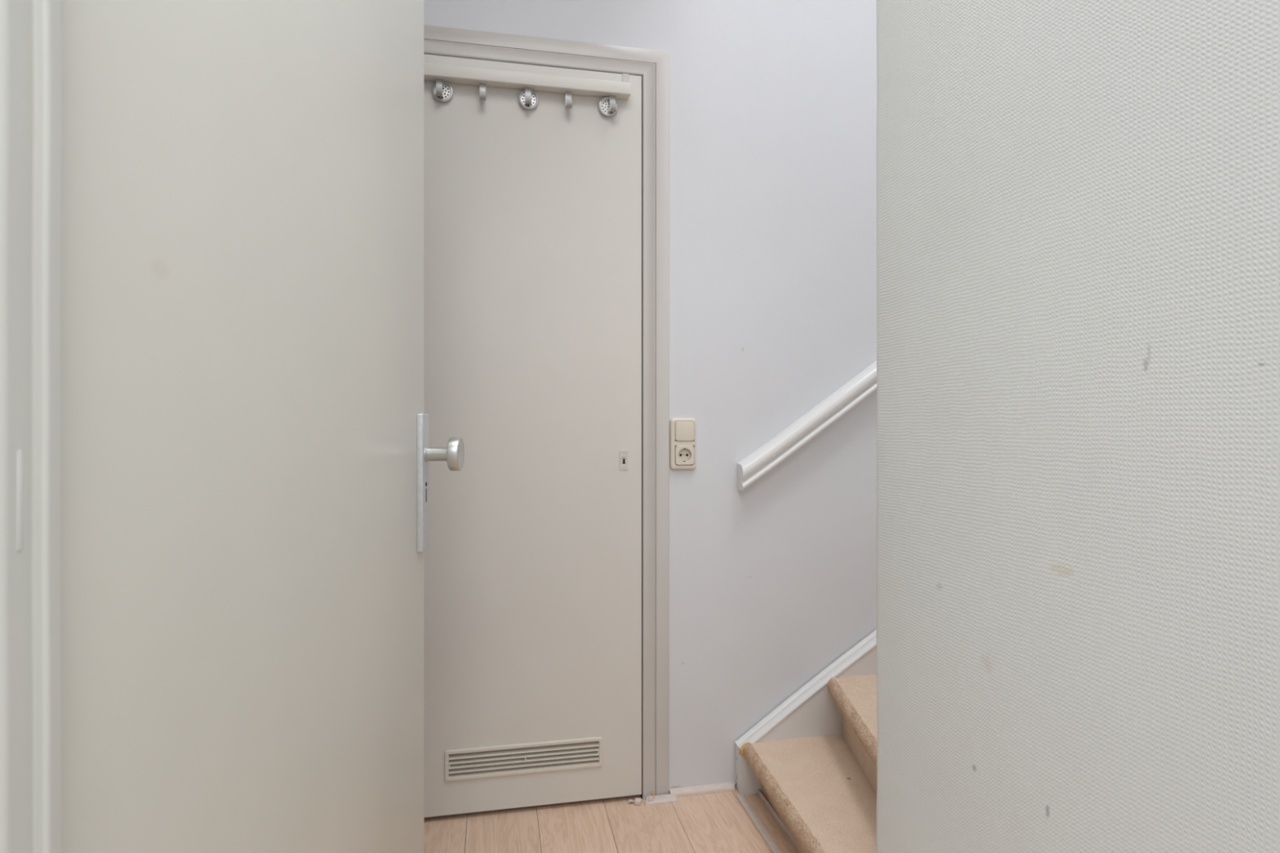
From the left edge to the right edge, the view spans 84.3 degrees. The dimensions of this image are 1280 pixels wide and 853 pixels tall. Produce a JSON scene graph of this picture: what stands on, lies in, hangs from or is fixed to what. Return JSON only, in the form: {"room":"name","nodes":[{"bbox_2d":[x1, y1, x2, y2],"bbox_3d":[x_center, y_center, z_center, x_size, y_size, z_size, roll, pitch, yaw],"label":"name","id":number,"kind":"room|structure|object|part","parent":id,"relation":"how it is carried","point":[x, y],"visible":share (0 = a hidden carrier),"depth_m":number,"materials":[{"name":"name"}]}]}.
{"room":"hallway","nodes":[
{"label":"hallway","id":0,"kind":"room"},
{"bbox_2d":[423,786,799,852],"bbox_3d":[0.034,1.095,0.619,3.485,0.050,4.400,0,0,-12],"label":"floor","id":1,"kind":"structure","parent":0,"point":[712,823],"depth_m":1.88,"materials":[{"name":"brown wood"}]},
{"bbox_2d":[645,791,677,805],"bbox_3d":[0.058,1.059,2.019,0.092,0.021,0.030,0,0,-12],"label":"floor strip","id":2,"kind":"object","parent":1,"relation":"on","point":[651,800],"visible":1,"depth_m":2.01,"materials":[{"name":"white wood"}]},
{"bbox_2d":[734,629,876,852],"bbox_3d":[0.875,0.670,1.700,1.088,0.800,1.010,0,0,-12],"label":"staircase","id":3,"kind":"structure","parent":1,"relation":"on","point":[812,759],"depth_m":1.93,"materials":[{"name":"beige carpet"}]},
{"bbox_3d":[0.781,0.609,2.171,1.013,0.679,0.050,0,0,-12],"label":"string moulding","id":4,"kind":"part","parent":3,"relation":"part of","materials":[{"name":"white paint"}]},
{"bbox_2d":[423,0,876,788],"bbox_3d":[-0.143,-1.230,2.073,3.150,4.600,0.120,0,0,-12],"label":"wall","id":5,"kind":"structure","parent":0,"point":[773,103],"depth_m":2.11,"materials":[{"name":"white paint"}]},
{"bbox_2d":[423,53,641,817],"bbox_3d":[-0.404,0.025,1.961,0.828,2.060,0.044,0,0,-12],"label":"door","id":6,"kind":"structure","parent":5,"relation":"in","point":[532,218],"depth_m":1.96,"materials":[{"name":"white paint"}]},
{"bbox_2d":[444,737,602,782],"bbox_3d":[-0.319,0.921,1.965,0.433,0.085,0.018,0,0,-12],"label":"vent grille","id":7,"kind":"object","parent":6,"relation":"attached to","point":[529,757],"depth_m":1.96,"materials":[{"name":"beige plastic"}]},
{"bbox_2d":[423,62,631,116],"bbox_3d":[-0.399,-0.942,1.948,0.750,0.129,0.082,0,0,-12],"label":"coat rack","id":8,"kind":"object","parent":6,"relation":"hanging from","point":[441,73],"visible":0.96,"depth_m":1.93,"materials":[{"name":"beige paint"}]},
{"bbox_3d":[-0.046,0.097,2.016,0.025,0.055,0.002,0,0,-12],"label":"key plate","id":9,"kind":"part","parent":6,"relation":"part of","materials":[{"name":"silver metal"}]},
{"bbox_2d":[423,24,669,799],"bbox_3d":[-0.411,-0.009,1.994,0.994,2.158,0.108,0,0,-12],"label":"door frame","id":10,"kind":"structure","parent":5,"relation":"attached to","point":[653,65],"depth_m":2.03,"materials":[{"name":"white paint"}]},
{"bbox_2d":[635,798,641,805],"bbox_3d":[-0.005,1.064,2.004,0.017,0.012,0.020,0,0,6],"label":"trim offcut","id":11,"kind":"structure","parent":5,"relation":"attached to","point":[637,801],"depth_m":2.00,"materials":[{"name":"white"}]},
{"bbox_2d":[669,417,696,470],"bbox_3d":[0.126,0.051,2.059,0.078,0.150,0.015,0,0,-12],"label":"light switch","id":12,"kind":"object","parent":5,"relation":"attached to","point":[682,431],"visible":1,"depth_m":2.05,"materials":[{"name":"beige plastic"}]},
{"bbox_2d":[675,445,693,465],"bbox_3d":[0.130,0.084,2.060,0.056,0.056,0.012,0,0,-12],"label":"socket","id":13,"kind":"object","parent":12,"relation":"attached to","point":[684,455],"depth_m":2.06,"materials":[{"name":"plastic"}]},
{"bbox_2d":[669,782,735,797],"bbox_3d":[0.184,1.062,2.067,0.200,0.016,0.022,0,0,-12],"label":"baseboard","id":14,"kind":"structure","parent":5,"relation":"attached to","point":[730,786],"depth_m":2.06,"materials":[{"name":"white wood"}]},
{"bbox_2d":[737,360,876,490],"bbox_3d":[0.782,-0.208,2.175,0.996,0.791,0.050,0,0,-12],"label":"handrail","id":15,"kind":"object","parent":5,"relation":"attached to","point":[770,455],"visible":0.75,"depth_m":2.10,"materials":[{"name":"white paint"}]},
{"bbox_2d":[875,0,1279,852],"bbox_3d":[0.470,-0.380,0.697,0.100,2.900,0.737,0,0,-12],"label":"wall","id":16,"kind":"structure","parent":0,"point":[1077,638],"depth_m":0.68,"materials":[{"name":"paint"}]},
{"bbox_3d":[-0.531,-0.380,0.421,1.968,2.900,0.118,0,0,-12],"label":"wall","id":17,"kind":"structure","parent":0,"visible":0},
{"bbox_2d":[0,0,61,852],"bbox_3d":[-0.388,-0.010,0.398,0.090,2.160,0.036,0,0,-12],"label":"door frame","id":18,"kind":"structure","parent":17,"relation":"attached to","point":[30,30],"depth_m":0.41,"materials":[{"name":"beige paint"}]},
{"bbox_2d":[59,0,464,852],"bbox_3d":[-0.361,0.014,0.861,0.112,2.088,0.849,0,0,-2],"label":"door","id":19,"kind":"structure","parent":17,"relation":"in","point":[246,454],"depth_m":0.67,"materials":[{"name":"beige paint"}]},
{"bbox_3d":[-0.384,0.099,1.254,0.010,0.242,0.040,0,0,-2],"label":"handle plate","id":20,"kind":"part","parent":19,"relation":"part of","materials":[{"name":"metal"}]},
{"bbox_3d":[-0.358,0.049,1.256,0.042,0.028,0.028,0,0,-2],"label":"knob","id":21,"kind":"part","parent":19,"relation":"part of","materials":[{"name":"metal"}]}
]}

